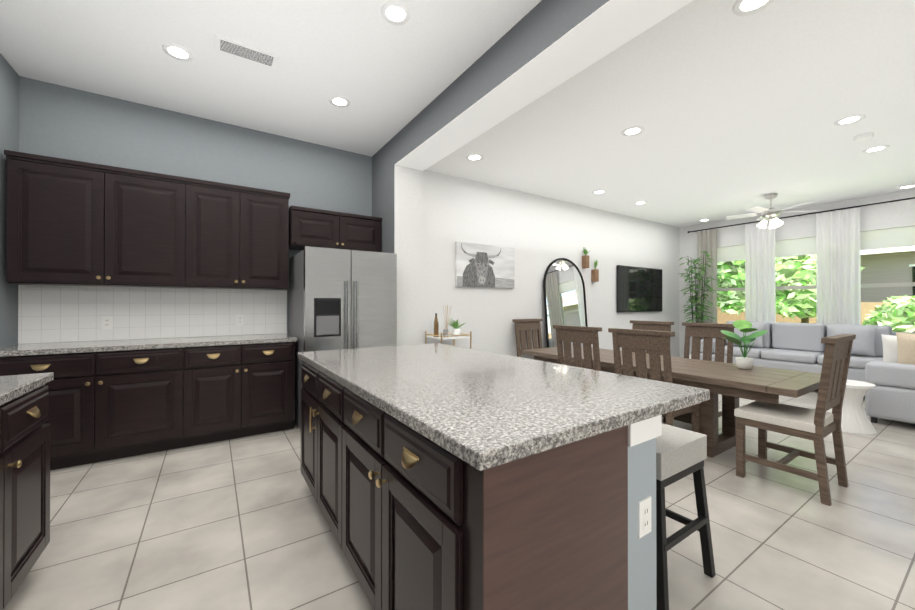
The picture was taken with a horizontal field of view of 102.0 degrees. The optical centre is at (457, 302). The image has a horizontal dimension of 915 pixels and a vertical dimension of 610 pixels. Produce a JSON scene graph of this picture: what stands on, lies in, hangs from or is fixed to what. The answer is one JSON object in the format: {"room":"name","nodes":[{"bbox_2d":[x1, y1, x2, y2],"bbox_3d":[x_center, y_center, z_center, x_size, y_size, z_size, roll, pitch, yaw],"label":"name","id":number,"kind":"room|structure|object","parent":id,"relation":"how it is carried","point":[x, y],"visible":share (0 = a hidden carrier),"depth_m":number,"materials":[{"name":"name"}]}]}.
{"room":"kitchen","nodes":[
{"label":"kitchen","id":0,"kind":"room"},
{"bbox_2d":[0,53,19,347],"bbox_3d":[-1.660,-0.345,-0.024,0.150,3.170,7.270,0,0,-34],"label":"wall","id":1,"kind":"structure","parent":0,"point":[9,107],"depth_m":2.86,"materials":[{"name":"grey paint"}]},
{"bbox_2d":[18,76,371,343],"bbox_3d":[-2.452,-0.329,3.903,3.170,3.170,0.150,0,0,-34],"label":"wall","id":2,"kind":"structure","parent":0,"point":[60,121],"depth_m":3.66,"materials":[{"name":"grey paint"}]},
{"bbox_2d":[4,150,195,287],"bbox_3d":[-2.997,-0.644,3.240,1.148,0.996,0.352,0,0,-34],"label":"upper cabinet","id":3,"kind":"object","parent":2,"relation":"attached to","point":[74,223],"depth_m":3.05,"materials":[{"name":"brown wood"}]},
{"bbox_2d":[18,285,286,343],"bbox_3d":[-2.757,0.097,3.598,2.023,0.484,0.016,0,0,-34],"label":"tile backsplash","id":4,"kind":"structure","parent":2,"relation":"attached to","point":[49,313],"depth_m":3.47,"materials":[{"name":"white tile"}]},
{"bbox_2d":[196,179,291,289],"bbox_3d":[-2.237,-0.642,3.744,0.928,0.996,0.352,0,0,-34],"label":"upper cabinet","id":5,"kind":"object","parent":2,"relation":"attached to","point":[244,234],"depth_m":3.62,"materials":[{"name":"brown wood"}]},
{"bbox_2d":[292,206,381,251],"bbox_3d":[-1.417,-0.808,4.288,0.996,0.410,0.352,0,0,-34],"label":"upper cabinet","id":6,"kind":"object","parent":2,"relation":"attached to","point":[311,227],"depth_m":4.12,"materials":[{"name":"brown wood"}]},
{"bbox_2d":[0,0,541,156],"bbox_3d":[-0.443,-1.936,0.880,3.170,0.120,7.420,0,0,-34],"label":"ceiling","id":7,"kind":"structure","parent":0,"point":[388,81],"depth_m":2.79,"materials":[{"name":"paint"}]},
{"bbox_2d":[162,44,193,60],"bbox_3d":[-2.085,-1.865,2.767,0.189,0.006,0.189,0,0,-40],"label":"recessed light","id":8,"kind":"object","parent":7,"relation":"in","point":[177,52],"depth_m":2.76,"materials":[{"name":"beige"}]},
{"bbox_2d":[215,34,278,68],"bbox_3d":[-1.566,-1.861,2.763,0.400,0.013,0.170,0,0,-34],"label":"ceiling vent","id":9,"kind":"object","parent":7,"relation":"in","point":[241,50],"visible":1,"depth_m":2.75,"materials":[{"name":"white metal"}]},
{"bbox_2d":[329,96,350,107],"bbox_3d":[-1.090,-1.862,3.439,0.189,0.006,0.189,0,0,-43],"label":"recessed light","id":10,"kind":"object","parent":7,"relation":"in","point":[339,101],"depth_m":3.43,"materials":[{"name":"beige"}]},
{"bbox_2d":[381,2,409,24],"bbox_3d":[-0.399,-1.866,2.397,0.189,0.006,0.189,0,0,-43],"label":"recessed light","id":11,"kind":"object","parent":7,"relation":"in","point":[394,13],"depth_m":2.39,"materials":[{"name":"beige"}]},
{"bbox_2d":[372,136,422,345],"bbox_3d":[-0.788,-0.326,4.587,0.360,3.170,0.850,0,0,-34],"label":"wall","id":12,"kind":"structure","parent":0,"point":[397,199],"depth_m":4.25,"materials":[{"name":"grey paint"}]},
{"bbox_2d":[3,389,914,609],"bbox_3d":[2.278,1.311,2.671,9.800,0.120,7.520,0,0,-34],"label":"floor","id":13,"kind":"structure","parent":0,"point":[241,523],"depth_m":2.00,"materials":[{"name":"tile"}]},
{"bbox_2d":[0,397,19,609],"bbox_3d":[-1.766,0.806,0.898,0.693,0.876,0.756,0,0,-34],"label":"base cabinet","id":14,"kind":"object","parent":13,"relation":"on","point":[9,411],"depth_m":1.39,"materials":[{"name":"black wood"}]},
{"bbox_2d":[20,385,50,584],"bbox_3d":[-2.058,0.808,1.338,0.693,0.876,0.553,0,0,-34],"label":"base cabinet","id":15,"kind":"object","parent":13,"relation":"on","point":[24,485],"depth_m":1.59,"materials":[{"name":"black wood"}]},
{"bbox_2d":[0,372,53,405],"bbox_3d":[-1.078,0.345,-0.138,0.692,0.040,4.140,0,0,-34],"label":"countertop","id":16,"kind":"structure","parent":15,"relation":"on","point":[12,387],"depth_m":1.55,"materials":[{"name":"stone"}]},
{"bbox_2d":[0,342,294,469],"bbox_3d":[-2.585,0.816,3.320,2.006,0.875,0.663,0,0,-34],"label":"base cabinet","id":17,"kind":"object","parent":13,"relation":"on","point":[107,405],"visible":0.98,"depth_m":3.06,"materials":[{"name":"black wood"}]},
{"bbox_2d":[0,333,297,356],"bbox_3d":[-2.582,0.359,3.333,2.023,0.040,0.629,0,0,-34],"label":"countertop","id":18,"kind":"structure","parent":17,"relation":"on","point":[70,347],"depth_m":3.08,"materials":[{"name":"stone"}]},
{"bbox_2d":[300,361,331,529],"bbox_3d":[-0.536,0.812,2.224,0.585,0.876,1.047,0,0,-34],"label":"base cabinet","id":19,"kind":"object","parent":13,"relation":"on","point":[316,390],"depth_m":2.07,"materials":[{"name":"black wood"}]},
{"bbox_2d":[298,343,709,470],"bbox_3d":[-0.059,0.353,1.965,1.100,0.040,2.050,0,0,-34],"label":"countertop","id":20,"kind":"structure","parent":19,"relation":"on","point":[479,410],"depth_m":1.32,"materials":[{"name":"stone"}]},
{"bbox_2d":[289,246,396,429],"bbox_3d":[-1.249,0.367,4.021,0.920,1.780,0.918,0,0,-34],"label":"fridge","id":21,"kind":"object","parent":13,"relation":"on","point":[339,299],"visible":0.58,"depth_m":3.67,"materials":[{"name":"grey metal"}]},
{"bbox_2d":[425,305,470,348],"bbox_3d":[-0.096,0.645,4.297,0.455,1.226,0.390,0,0,-34],"label":"bar cart","id":22,"kind":"object","parent":13,"relation":"on","point":[456,331],"visible":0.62,"depth_m":4.24,"materials":[{"name":"gold metal"}]},
{"bbox_2d":[332,379,627,609],"bbox_3d":[-0.015,0.809,1.440,0.585,0.876,1.087,0,0,-34],"label":"base cabinet","id":23,"kind":"object","parent":13,"relation":"on","point":[415,520],"depth_m":1.03,"materials":[{"name":"black wood"}]},
{"bbox_2d":[512,319,542,356],"bbox_3d":[1.109,0.743,4.979,0.520,1.035,0.531,0,0,-34],"label":"chair","id":24,"kind":"object","parent":13,"relation":"on","point":[527,325],"visible":0.48,"depth_m":5.13,"materials":[{"name":"brown wood"}]},
{"bbox_2d":[543,258,587,347],"bbox_3d":[1.665,0.278,5.625,0.920,1.930,0.178,0,0,-34],"label":"arched mirror","id":25,"kind":"object","parent":13,"relation":"on","point":[564,293],"visible":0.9,"depth_m":5.63,"materials":[{"name":"clear glass"}]},
{"bbox_2d":[553,325,601,370],"bbox_3d":[1.309,0.738,3.615,0.531,1.035,0.520,0,0,-34],"label":"dining chair","id":26,"kind":"object","parent":13,"relation":"on","point":[577,336],"visible":0.23,"depth_m":3.47,"materials":[{"name":"brown wood"}]},
{"bbox_2d":[628,415,661,609],"bbox_3d":[0.054,0.812,2.031,0.181,0.874,2.012,0,0,-34],"label":"wall","id":27,"kind":"structure","parent":13,"relation":"on","point":[643,435],"depth_m":1.20,"materials":[{"name":"grey paint"}]},
{"bbox_2d":[630,320,673,355],"bbox_3d":[2.172,0.741,4.403,0.531,1.035,0.520,0,0,-34],"label":"dining chair","id":28,"kind":"object","parent":13,"relation":"on","point":[653,325],"visible":0.1,"depth_m":4.50,"materials":[{"name":"brown wood"}]},
{"bbox_2d":[608,328,699,432],"bbox_3d":[1.651,0.736,3.098,0.531,1.035,0.520,0,0,-34],"label":"dining chair","id":29,"kind":"object","parent":13,"relation":"on","point":[641,342],"visible":0.38,"depth_m":2.95,"materials":[{"name":"brown wood"}]},
{"bbox_2d":[522,345,820,457],"bbox_3d":[1.892,0.916,3.743,0.940,0.680,2.570,0,0,-34],"label":"dining table","id":30,"kind":"object","parent":13,"relation":"on","point":[731,383],"visible":0.5,"depth_m":3.04,"materials":[{"name":"brown wood"}]},
{"bbox_2d":[721,320,767,368],"bbox_3d":[2.516,0.365,3.234,0.395,0.416,0.407,0,0,-34],"label":"potted plant","id":31,"kind":"object","parent":30,"relation":"on","point":[744,361],"visible":1,"depth_m":3.23,"materials":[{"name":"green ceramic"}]},
{"bbox_2d":[656,423,715,609],"bbox_3d":[0.874,0.927,1.760,0.445,0.640,0.445,0,0,-34],"label":"bar stool","id":32,"kind":"object","parent":13,"relation":"on","point":[681,453],"visible":0.33,"depth_m":1.60,"materials":[{"name":"white fabric"}]},
{"bbox_2d":[680,251,716,358],"bbox_3d":[4.508,0.159,6.900,0.706,2.219,0.704,0,0,-34],"label":"bamboo plant","id":33,"kind":"object","parent":13,"relation":"on","point":[696,305],"visible":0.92,"depth_m":6.87,"materials":[{"name":"green plant"}]},
{"bbox_2d":[663,322,735,421],"bbox_3d":[2.520,0.739,3.878,0.531,1.035,0.520,0,0,-34],"label":"dining chair","id":34,"kind":"object","parent":13,"relation":"on","point":[708,332],"visible":0.29,"depth_m":3.98,"materials":[{"name":"brown wood"}]},
{"bbox_2d":[734,334,855,505],"bbox_3d":[2.347,0.733,2.597,0.520,1.035,0.531,0,0,-34],"label":"chair","id":35,"kind":"object","parent":13,"relation":"on","point":[818,424],"visible":1,"depth_m":2.50,"materials":[{"name":"brown wood"}]},
{"bbox_2d":[700,321,914,423],"bbox_3d":[4.874,0.786,5.001,2.180,0.950,3.170,0,0,-34],"label":"sectional sofa","id":36,"kind":"object","parent":13,"relation":"on","point":[801,347],"visible":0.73,"depth_m":5.04,"materials":[{"name":"fabric"}]},
{"bbox_2d":[731,322,763,347],"bbox_3d":[4.755,0.520,6.105,0.140,0.400,0.460,8,-5,-33],"label":"pillow","id":37,"kind":"object","parent":36,"relation":"on","point":[759,341],"visible":0.35,"depth_m":5.97,"materials":[{"name":"fabric"}]},
{"bbox_2d":[828,325,875,356],"bbox_3d":[5.418,0.516,5.105,0.140,0.400,0.460,8,-5,-33],"label":"pillow","id":38,"kind":"object","parent":36,"relation":"on","point":[863,342],"visible":0.54,"depth_m":4.99,"materials":[{"name":"fabric"}]},
{"bbox_2d":[881,334,897,362],"bbox_3d":[4.872,0.532,4.011,0.130,0.360,0.380,-7,4,-33],"label":"pillow","id":39,"kind":"object","parent":36,"relation":"on","point":[890,348],"visible":0.46,"depth_m":4.08,"materials":[{"name":"white fabric"}]},
{"bbox_2d":[896,332,914,364],"bbox_3d":[4.790,0.511,3.789,0.130,0.400,0.400,-7,4,-33],"label":"pillow","id":40,"kind":"object","parent":36,"relation":"on","point":[906,347],"visible":0.83,"depth_m":3.86,"materials":[{"name":"beige fabric"}]},
{"bbox_2d":[826,379,876,433],"bbox_3d":[3.917,1.028,3.747,0.421,0.455,0.421,0,0,-34],"label":"side table","id":41,"kind":"object","parent":13,"relation":"on","point":[854,419],"visible":0.48,"depth_m":3.62,"materials":[{"name":"white ceramic"}]},
{"bbox_2d":[395,0,692,170],"bbox_3d":[1.262,-1.739,1.500,0.360,0.370,6.570,0,0,-34],"label":"header beam","id":42,"kind":"structure","parent":0,"point":[540,49],"depth_m":2.54,"materials":[{"name":"grey paint"}]},
{"bbox_2d":[423,170,679,358],"bbox_3d":[2.131,-0.150,6.138,6.220,2.830,0.150,0,0,-34],"label":"wall","id":43,"kind":"structure","parent":0,"point":[539,234],"depth_m":5.26,"materials":[{"name":"white paint"}]},
{"bbox_2d":[455,241,514,287],"bbox_3d":[0.382,-0.480,4.867,0.960,0.560,0.033,0,0,-34],"label":"framed picture","id":44,"kind":"object","parent":43,"relation":"attached to","point":[484,266],"visible":0.98,"depth_m":4.83},
{"bbox_2d":[582,247,588,267],"bbox_3d":[2.071,-0.737,5.954,0.198,0.363,0.094,0,0,-34],"label":"wall planter","id":45,"kind":"object","parent":43,"relation":"attached to","point":[585,260],"visible":1,"depth_m":5.92,"materials":[{"name":"brown wood"}]},
{"bbox_2d":[591,259,598,281],"bbox_3d":[2.274,-0.533,6.076,0.109,0.377,0.110,0,0,-34],"label":"wall planter","id":46,"kind":"object","parent":43,"relation":"attached to","point":[595,275],"visible":1,"depth_m":6.06,"materials":[{"name":"brown wood"}]},
{"bbox_2d":[617,265,661,311],"bbox_3d":[3.379,-0.242,6.843,1.440,0.820,0.050,0,0,-34],"label":"wall-mounted tv","id":47,"kind":"object","parent":43,"relation":"attached to","point":[639,289],"visible":0.98,"depth_m":6.76,"materials":[{"name":"black plastic"}]},
{"bbox_2d":[425,0,914,227],"bbox_3d":[3.955,-1.636,3.393,6.220,0.120,6.750,0,0,-34],"label":"ceiling","id":48,"kind":"structure","parent":0,"point":[725,107],"depth_m":3.21,"materials":[{"name":"paint"}]},
{"bbox_2d":[466,154,483,160],"bbox_3d":[0.187,-1.570,4.008,0.189,0.006,0.189,0,0,-43],"label":"recessed light","id":49,"kind":"object","parent":48,"relation":"in","point":[472,157],"depth_m":4.01,"materials":[{"name":"beige"}]},
{"bbox_2d":[592,190,605,193],"bbox_3d":[2.004,-1.565,5.249,0.189,0.006,0.189,0,0,-43],"label":"recessed light","id":50,"kind":"object","parent":48,"relation":"in","point":[597,191],"depth_m":5.25,"materials":[{"name":"beige"}]},
{"bbox_2d":[622,126,643,135],"bbox_3d":[1.608,-1.572,3.403,0.189,0.006,0.189,0,0,-43],"label":"recessed light","id":51,"kind":"object","parent":48,"relation":"in","point":[632,131],"depth_m":3.40,"materials":[{"name":"beige"}]},
{"bbox_2d":[634,201,646,204],"bbox_3d":[2.868,-1.562,5.810,0.189,0.006,0.189,0,0,-40],"label":"recessed light","id":52,"kind":"object","parent":48,"relation":"in","point":[640,202],"depth_m":5.79,"materials":[{"name":"beige"}]},
{"bbox_2d":[733,0,773,15],"bbox_3d":[1.558,-1.578,1.941,0.189,0.006,0.189,0,0,-43],"label":"recessed light","id":53,"kind":"object","parent":48,"relation":"in","point":[741,7],"depth_m":1.97,"materials":[{"name":"beige"}]},
{"bbox_2d":[726,193,816,228],"bbox_3d":[4.516,-1.322,5.370,1.030,0.487,1.040,0,0,-34],"label":"ceiling fan","id":54,"kind":"object","parent":48,"relation":"hanging from","point":[770,214],"visible":1,"depth_m":5.33,"materials":[{"name":"silver metal"}]},
{"bbox_2d":[834,114,865,125],"bbox_3d":[3.377,-1.573,3.196,0.189,0.006,0.189,0,0,32],"label":"recessed light","id":55,"kind":"object","parent":48,"relation":"in","point":[846,120],"depth_m":3.19,"materials":[{"name":"beige"}]},
{"bbox_2d":[854,132,873,141],"bbox_3d":[3.827,-1.558,3.495,0.130,0.034,0.130,0,0,-34],"label":"smoke detector","id":56,"kind":"object","parent":48,"relation":"attached to","point":[863,137],"visible":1,"depth_m":3.47,"materials":[{"name":"white plastic"}]},
{"bbox_2d":[862,145,889,152],"bbox_3d":[4.277,-1.570,3.793,0.189,0.006,0.189,0,0,17],"label":"recessed light","id":57,"kind":"object","parent":48,"relation":"in","point":[882,147],"depth_m":3.79,"materials":[{"name":"beige"}]},
{"bbox_2d":[897,185,914,188],"bbox_3d":[6.083,-1.565,5.015,0.189,0.006,0.189,0,0,-43],"label":"recessed light","id":58,"kind":"object","parent":48,"relation":"in","point":[907,186],"depth_m":5.03,"materials":[{"name":"beige"}]},
{"bbox_2d":[679,189,914,357],"bbox_3d":[6.505,-0.154,4.988,0.200,2.830,6.600,0,0,-34],"label":"wall","id":59,"kind":"structure","parent":0,"point":[896,214],"depth_m":6.18,"materials":[{"name":"white paint"}]},
{"bbox_2d":[717,237,815,290],"bbox_3d":[5.425,-0.283,6.541,0.185,1.560,1.800,0,0,-34],"label":"window","id":60,"kind":"structure","parent":59,"relation":"in","point":[803,246],"depth_m":6.31,"materials":[{"name":"white"}]},
{"bbox_2d":[688,197,914,232],"bbox_3d":[6.193,-1.429,5.171,0.120,0.044,5.541,0,0,-34],"label":"curtain rod","id":61,"kind":"object","parent":59,"relation":"attached to","point":[800,215],"visible":1,"depth_m":5.85,"materials":[{"name":"black metal"}]},
{"bbox_2d":[697,229,716,338],"bbox_3d":[4.824,-0.075,7.161,0.070,2.650,0.340,0,0,-34],"label":"panel","id":62,"kind":"object","parent":61,"relation":"hanging from","point":[707,241],"visible":0.6,"depth_m":7.13,"materials":[{"name":"beige fabric"}]},
{"bbox_2d":[745,221,775,323],"bbox_3d":[5.280,-0.078,6.473,0.070,2.650,0.430,0,0,-34],"label":"panel","id":63,"kind":"object","parent":61,"relation":"hanging from","point":[760,295],"visible":0.56,"depth_m":6.47,"materials":[{"name":"white fabric"}]},
{"bbox_2d":[816,208,860,325],"bbox_3d":[5.813,-0.082,5.669,0.070,2.650,0.480,0,0,-34],"label":"curtain","id":64,"kind":"object","parent":61,"relation":"hanging from","point":[838,285],"visible":0.75,"depth_m":5.64,"materials":[{"name":"white fabric"}]},
{"bbox_2d":[860,226,914,333],"bbox_3d":[6.254,-0.288,5.290,0.185,1.560,0.920,0,0,-34],"label":"window","id":65,"kind":"structure","parent":59,"relation":"in","point":[890,238],"depth_m":5.33,"materials":[{"name":"white"}]},
{"label":"outside","id":66,"kind":"structure","parent":0,"visible":0},
{"bbox_3d":[17.276,1.787,17.463,31.530,0.050,38.000,0,0,-34],"label":"ground","id":67,"kind":"structure","parent":66,"visible":0},
{"bbox_2d":[717,261,744,300],"bbox_3d":[7.104,-0.837,11.042,3.770,5.145,3.612,0,0,-34],"label":"tree","id":68,"kind":"object","parent":67,"relation":"on","point":[734,271],"visible":0.02,"depth_m":9.79,"materials":[{"name":"green plant"}]},
{"bbox_2d":[717,254,815,316],"bbox_3d":[7.363,-0.454,8.974,3.004,4.363,3.193,0,0,-34],"label":"tree","id":69,"kind":"object","parent":67,"relation":"on","point":[790,271],"visible":0.23,"depth_m":8.40,"materials":[{"name":"green plant"}]},
{"bbox_2d":[717,302,889,324],"bbox_3d":[9.613,0.866,12.385,0.080,1.750,38.000,0,0,-34],"label":"fence","id":70,"kind":"object","parent":67,"relation":"on","point":[724,317],"depth_m":11.43,"materials":[{"name":"brown wood"}]},
{"bbox_2d":[776,266,864,322],"bbox_3d":[8.964,-0.256,9.550,2.206,3.971,2.168,0,0,-34],"label":"tree","id":71,"kind":"object","parent":67,"relation":"on","point":[807,314],"visible":0.04,"depth_m":9.25,"materials":[{"name":"green plant"}]},
{"bbox_2d":[736,246,914,301],"bbox_3d":[16.040,-0.986,11.855,8.000,5.450,17.000,0,0,-34],"label":"house","id":72,"kind":"structure","parent":67,"relation":"on","point":[891,265],"depth_m":10.79,"materials":[{"name":"grey paint"}]},
{"bbox_2d":[862,295,914,331],"bbox_3d":[9.007,0.753,7.130,1.672,1.932,1.740,0,0,-34],"label":"tree","id":73,"kind":"object","parent":67,"relation":"on","point":[896,313],"visible":0.65,"depth_m":7.13,"materials":[{"name":"green plant"}]}
]}

